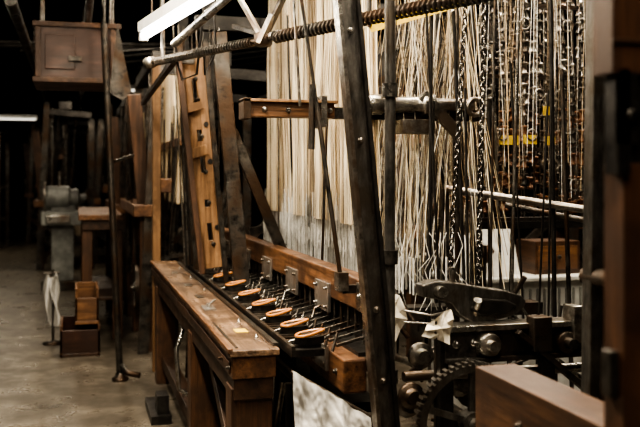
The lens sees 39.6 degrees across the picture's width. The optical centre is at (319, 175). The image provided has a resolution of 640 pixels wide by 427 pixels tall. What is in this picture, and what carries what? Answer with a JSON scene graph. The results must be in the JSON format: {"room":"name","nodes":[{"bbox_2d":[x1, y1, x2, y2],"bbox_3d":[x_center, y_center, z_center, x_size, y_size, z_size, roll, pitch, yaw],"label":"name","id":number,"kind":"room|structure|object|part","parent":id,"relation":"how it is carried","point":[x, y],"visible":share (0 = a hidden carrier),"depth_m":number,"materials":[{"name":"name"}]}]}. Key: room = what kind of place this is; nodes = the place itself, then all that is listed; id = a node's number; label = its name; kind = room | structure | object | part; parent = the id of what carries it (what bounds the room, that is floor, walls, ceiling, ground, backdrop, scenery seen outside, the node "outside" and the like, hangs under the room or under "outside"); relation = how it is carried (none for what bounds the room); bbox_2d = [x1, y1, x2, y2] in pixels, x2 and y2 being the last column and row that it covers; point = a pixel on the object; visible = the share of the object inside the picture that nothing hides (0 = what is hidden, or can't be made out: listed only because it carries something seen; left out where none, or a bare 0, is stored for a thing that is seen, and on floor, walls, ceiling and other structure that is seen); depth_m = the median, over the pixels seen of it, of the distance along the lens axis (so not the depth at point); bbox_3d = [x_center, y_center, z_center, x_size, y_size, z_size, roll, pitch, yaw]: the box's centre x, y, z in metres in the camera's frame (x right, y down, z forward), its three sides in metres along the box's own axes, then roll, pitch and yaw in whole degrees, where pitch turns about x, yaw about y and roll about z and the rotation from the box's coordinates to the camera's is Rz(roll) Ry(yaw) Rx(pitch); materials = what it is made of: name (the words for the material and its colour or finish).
{"room":"factory floor","nodes":[
{"label":"factory floor","id":0,"kind":"room"},
{"bbox_2d":[0,80,330,228],"bbox_3d":[-5.472,-0.600,25.513,15.000,4.200,0.100,0,0,-15],"label":"wall","id":1,"kind":"structure","parent":0,"point":[13,93],"depth_m":24.90,"materials":[{"name":"paint"}]},
{"bbox_2d":[0,225,581,426],"bbox_3d":[-1.608,1.550,11.485,15.000,0.100,29.000,0,0,-15],"label":"floor","id":2,"kind":"structure","parent":0,"point":[39,387],"depth_m":6.97,"materials":[{"name":"concrete"}]},
{"bbox_2d":[42,269,60,345],"bbox_3d":[-2.372,1.170,7.893,0.178,0.660,0.200,0,0,-15],"label":"rag","id":3,"kind":"object","parent":2,"relation":"on","point":[51,286],"visible":0.98,"depth_m":7.86,"materials":[{"name":"white fabric"}]},
{"bbox_2d":[23,123,94,243],"bbox_3d":[-6.058,0.171,20.911,1.664,2.662,2.762,0,0,-15],"label":"jacquard loom","id":4,"kind":"object","parent":2,"relation":"on","point":[30,194],"visible":0.37,"depth_m":19.70,"materials":[{"name":"metal"}]},
{"bbox_2d":[32,102,93,270],"bbox_3d":[-4.368,0.171,15.153,0.964,2.662,2.562,0,0,-15],"label":"machine","id":5,"kind":"object","parent":2,"relation":"on","point":[46,161],"visible":0.63,"depth_m":14.12,"materials":[{"name":"metal"}]},
{"bbox_2d":[41,171,85,290],"bbox_3d":[-3.395,0.725,11.797,0.560,1.550,0.750,0,0,-15],"label":"machine","id":6,"kind":"object","parent":2,"relation":"on","point":[59,212],"visible":0.96,"depth_m":11.61,"materials":[{"name":"metal"}]},
{"bbox_2d":[60,315,99,357],"bbox_3d":[-2.053,1.370,7.603,0.320,0.260,0.550,0,0,-15],"label":"wooden crate","id":7,"kind":"object","parent":2,"relation":"on","point":[82,340],"visible":0.9,"depth_m":7.35,"materials":[{"name":"brown wood"}]},
{"bbox_2d":[75,281,98,324],"bbox_3d":[-1.996,1.089,7.603,0.190,0.298,0.480,0,0,-15],"label":"wooden box","id":8,"kind":"object","parent":7,"relation":"on","point":[86,293],"visible":1,"depth_m":7.38,"materials":[{"name":"brown wood"}]},
{"bbox_2d":[78,207,122,338],"bbox_3d":[-2.266,0.930,9.074,0.390,1.140,2.100,0,0,-15],"label":"wooden side table","id":9,"kind":"object","parent":2,"relation":"on","point":[91,218],"visible":0.62,"depth_m":8.15,"materials":[{"name":"brown wood"}]},
{"bbox_2d":[100,0,140,381],"bbox_3d":[-1.464,-0.600,6.518,0.286,4.201,0.282,0,0,-15],"label":"pole","id":10,"kind":"object","parent":2,"relation":"on","point":[119,87],"visible":1,"depth_m":6.47,"materials":[{"name":"black metal"}]},
{"bbox_2d":[86,119,173,263],"bbox_3d":[-3.543,0.271,16.301,1.464,2.462,2.587,0,0,-15],"label":"jacquard loom","id":11,"kind":"object","parent":2,"relation":"on","point":[100,189],"visible":0.16,"depth_m":15.05,"materials":[{"name":"wood"}]},
{"bbox_2d":[105,97,228,300],"bbox_3d":[-2.118,0.271,11.863,1.473,2.462,2.623,0,0,-15],"label":"jacquard loom","id":12,"kind":"object","parent":2,"relation":"on","point":[119,139],"visible":0.16,"depth_m":10.72,"materials":[{"name":"wood"}]},
{"bbox_2d":[120,51,266,353],"bbox_3d":[-1.184,0.221,8.666,1.470,2.562,2.362,0,0,-15],"label":"jacquard loom","id":13,"kind":"object","parent":2,"relation":"on","point":[137,202],"visible":0.5,"depth_m":7.82,"materials":[{"name":"wood"}]},
{"bbox_2d":[150,260,279,426],"bbox_3d":[-0.716,1.055,5.015,0.207,0.889,3.550,0,0,-15],"label":"workbench","id":14,"kind":"object","parent":2,"relation":"on","point":[228,350],"visible":1,"depth_m":4.21,"materials":[{"name":"brown wood"}]},
{"bbox_2d":[141,0,584,426],"bbox_3d":[0.119,-0.008,4.963,2.282,3.024,4.414,0,0,-15],"label":"jacquard loom","id":15,"kind":"object","parent":2,"relation":"on","point":[328,253],"visible":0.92,"depth_m":3.93,"materials":[{"name":"brown wood"}]},
{"bbox_2d":[209,272,232,281],"bbox_3d":[-0.579,0.602,5.286,0.162,0.054,0.086,0,0,-15],"label":"weaving shuttle","id":16,"kind":"object","parent":15,"relation":"on","point":[217,277],"visible":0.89,"depth_m":5.25,"materials":[{"name":"brown wood"}]},
{"bbox_2d":[221,280,249,290],"bbox_3d":[-0.465,0.602,4.872,0.162,0.054,0.087,0,0,-15],"label":"weaving shuttle","id":17,"kind":"object","parent":15,"relation":"on","point":[234,285],"visible":1,"depth_m":4.85,"materials":[{"name":"brown wood"}]},
{"bbox_2d":[233,289,263,300],"bbox_3d":[-0.358,0.602,4.486,0.162,0.054,0.086,0,0,-15],"label":"weaving shuttle","id":18,"kind":"object","parent":15,"relation":"on","point":[248,295],"visible":1,"depth_m":4.46,"materials":[{"name":"brown wood"}]},
{"bbox_2d":[246,298,279,311],"bbox_3d":[-0.263,0.602,4.139,0.162,0.054,0.086,0,0,-15],"label":"weaving shuttle","id":19,"kind":"object","parent":15,"relation":"on","point":[261,305],"visible":0.99,"depth_m":4.12,"materials":[{"name":"brown wood"}]},
{"bbox_2d":[260,308,296,322],"bbox_3d":[-0.178,0.602,3.830,0.162,0.054,0.086,0,0,-15],"label":"weaving shuttle","id":20,"kind":"object","parent":15,"relation":"on","point":[279,315],"visible":0.97,"depth_m":3.81,"materials":[{"name":"brown wood"}]},
{"bbox_2d":[274,318,313,333],"bbox_3d":[-0.103,0.602,3.561,0.162,0.054,0.086,0,0,-15],"label":"weaving shuttle","id":21,"kind":"object","parent":15,"relation":"on","point":[294,326],"visible":0.98,"depth_m":3.54,"materials":[{"name":"brown wood"}]},
{"bbox_2d":[288,328,329,344],"bbox_3d":[-0.040,0.602,3.329,0.162,0.054,0.086,0,0,-15],"label":"weaving shuttle","id":22,"kind":"object","parent":15,"relation":"on","point":[306,337],"visible":1,"depth_m":3.31,"materials":[{"name":"brown wood"}]},
{"bbox_3d":[-0.602,-0.924,4.674,0.686,0.900,4.438,0,0,-28],"label":"spring rod","id":23,"kind":"part","parent":15,"relation":"part of","materials":[{"name":"metal"}]},
{"bbox_2d":[290,370,372,426],"bbox_3d":[0.037,1.100,3.153,0.308,0.800,0.117,0,0,7],"label":"cloth","id":24,"kind":"object","parent":15,"relation":"hanging from","point":[315,405],"visible":1,"depth_m":3.16,"materials":[{"name":"fabric"}]},
{"bbox_3d":[0.200,-0.265,3.810,1.090,0.204,0.140,0,0,-15],"label":"harness guide rail","id":25,"kind":"part","parent":15,"relation":"part of","materials":[{"name":"brown wood"}]},
{"bbox_2d":[367,0,468,31],"bbox_3d":[0.443,-0.889,3.607,0.505,0.622,0.019,0,0,-1],"label":"strap","id":26,"kind":"object","parent":15,"relation":"attached to","point":[380,26],"visible":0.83,"depth_m":3.60,"materials":[{"name":"fabric"}]},
{"bbox_2d":[395,294,453,426],"bbox_3d":[0.363,0.965,3.180,0.191,1.070,0.324,0,0,-15],"label":"paper card","id":27,"kind":"object","parent":15,"relation":"attached to","point":[440,328],"visible":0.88,"depth_m":3.04,"materials":[{"name":"paper"}]},
{"bbox_2d":[413,360,492,426],"bbox_3d":[0.481,1.067,3.151,0.413,0.867,0.380,0,0,-15],"label":"gear","id":28,"kind":"object","parent":15,"relation":"attached to","point":[460,417],"visible":0.59,"depth_m":2.99,"materials":[{"name":"grey metal"}]},
{"bbox_2d":[445,6,467,310],"bbox_3d":[0.535,-0.305,3.389,0.131,1.831,0.023,0,0,-9],"label":"chain","id":29,"kind":"object","parent":15,"relation":"hanging from","point":[466,7],"visible":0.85,"depth_m":3.38,"materials":[{"name":"black metal"}]},
{"bbox_3d":[0.549,0.465,3.211,0.403,0.270,0.140,0,0,-15],"label":"picker arm","id":30,"kind":"part","parent":15,"relation":"part of","materials":[{"name":"grey metal"}]},
{"bbox_2d":[475,3,486,285],"bbox_3d":[0.600,-0.315,3.288,0.062,1.810,0.021,0,0,14],"label":"chain","id":31,"kind":"object","parent":15,"relation":"hanging from","point":[483,5],"visible":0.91,"depth_m":3.28,"materials":[{"name":"black metal"}]},
{"bbox_3d":[1.012,0.772,3.977,0.929,1.457,0.366,0,0,13],"label":"cross rail","id":32,"kind":"part","parent":15,"relation":"part of","materials":[{"name":"metal"}]},
{"bbox_2d":[333,22,578,356],"bbox_3d":[1.083,0.121,8.357,1.564,2.762,2.562,0,0,-15],"label":"jacquard loom","id":33,"kind":"object","parent":2,"relation":"on","point":[411,328],"visible":0.06,"depth_m":7.26,"materials":[{"name":"metal"}]},
{"bbox_2d":[423,271,581,409],"bbox_3d":[1.216,1.065,5.754,0.940,0.870,0.590,0,0,-15],"label":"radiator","id":34,"kind":"object","parent":2,"relation":"on","point":[531,285],"visible":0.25,"depth_m":5.52,"materials":[{"name":"metal"}]},
{"bbox_2d":[451,229,519,277],"bbox_3d":[1.041,0.435,5.577,0.470,0.390,0.240,0,0,-15],"label":"board","id":35,"kind":"object","parent":34,"relation":"on","point":[495,272],"visible":0.25,"depth_m":5.64,"materials":[{"name":"ceramic"}]},
{"bbox_2d":[516,238,579,274],"bbox_3d":[1.484,0.525,5.761,0.320,0.210,0.280,0,0,-15],"label":"drawer box","id":36,"kind":"object","parent":34,"relation":"on","point":[530,248],"visible":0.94,"depth_m":5.67,"materials":[{"name":"brown wood"}]},
{"bbox_2d":[432,0,585,319],"bbox_3d":[1.181,0.100,4.711,1.060,2.800,0.504,0,0,-15],"label":"chains","id":37,"kind":"object","parent":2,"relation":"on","point":[527,220],"visible":0.41,"depth_m":4.55,"materials":[{"name":"metal"}]},
{"bbox_2d":[475,0,639,426],"bbox_3d":[0.521,0.350,1.954,0.318,2.300,0.910,0,0,-15],"label":"frame","id":38,"kind":"object","parent":2,"relation":"on","point":[506,395],"visible":1,"depth_m":1.51,"materials":[{"name":"brown wood"}]},
{"bbox_2d":[555,44,584,269],"bbox_3d":[3.269,0.121,7.921,1.580,2.762,2.562,0,0,-15],"label":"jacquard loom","id":39,"kind":"object","parent":2,"relation":"on","point":[560,233],"visible":0.02,"depth_m":8.81,"materials":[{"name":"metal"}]},
{"bbox_2d":[578,0,604,401],"bbox_3d":[0.828,0.100,2.608,0.209,2.801,0.190,0,0,-15],"label":"column","id":40,"kind":"structure","parent":2,"relation":"on","point":[591,275],"depth_m":2.58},
{"bbox_2d":[0,0,584,80],"bbox_3d":[-1.608,-2.750,11.485,15.000,0.100,29.000,0,0,-15],"label":"ceiling","id":41,"kind":"structure","parent":0,"point":[258,8],"depth_m":14.85,"materials":[{"name":"paint"}]},
{"bbox_2d":[0,59,37,119],"bbox_3d":[-6.034,-1.882,17.010,1.200,1.635,0.264,0,0,-15],"label":"lamp","id":42,"kind":"object","parent":41,"relation":"hanging from","point":[2,117],"visible":0.91,"depth_m":17.03,"materials":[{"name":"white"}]},
{"bbox_2d":[32,0,120,91],"bbox_3d":[-1.936,-1.700,7.085,0.650,2.000,0.750,0,0,-15],"label":"wooden box","id":43,"kind":"object","parent":41,"relation":"hanging from","point":[68,55],"visible":0.85,"depth_m":6.74,"materials":[{"name":"brown wood"}]},
{"bbox_2d":[130,3,130,42],"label":"lamp","id":44,"kind":"object","parent":41,"relation":"hanging from","point":[130,3],"depth_m":13.91,"materials":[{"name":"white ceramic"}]},
{"bbox_2d":[130,52,134,90],"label":"lamp","id":45,"kind":"object","parent":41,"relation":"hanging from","point":[132,87],"depth_m":13.89,"materials":[{"name":"white ceramic"}]},
{"bbox_2d":[138,0,213,41],"bbox_3d":[-0.634,-1.688,3.922,0.050,2.025,1.250,0,0,-25],"label":"lamp","id":46,"kind":"object","parent":41,"relation":"hanging from","point":[173,11],"visible":1,"depth_m":4.01,"materials":[{"name":"white plastic"}]},
{"bbox_2d":[0,0,446,117],"bbox_3d":[-3.888,-1.961,13.349,4.875,1.478,15.518,0,0,-35],"label":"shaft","id":47,"kind":"object","parent":41,"relation":"hanging from","point":[12,6],"visible":0.34,"depth_m":9.99,"materials":[{"name":"black metal"}]},
{"bbox_2d":[397,30,584,246],"bbox_3d":[5.671,-0.600,13.490,0.100,4.200,29.000,0,0,-15],"label":"wall","id":48,"kind":"structure","parent":0,"point":[523,232],"depth_m":18.63,"materials":[{"name":"paint"}]},
{"bbox_2d":[0,0,584,88],"bbox_3d":[-1.764,-2.575,12.054,15.000,0.250,24.180,0,0,-15],"label":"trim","id":49,"kind":"structure","parent":48,"relation":"attached to","point":[51,14],"depth_m":16.70,"materials":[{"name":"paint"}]}
]}

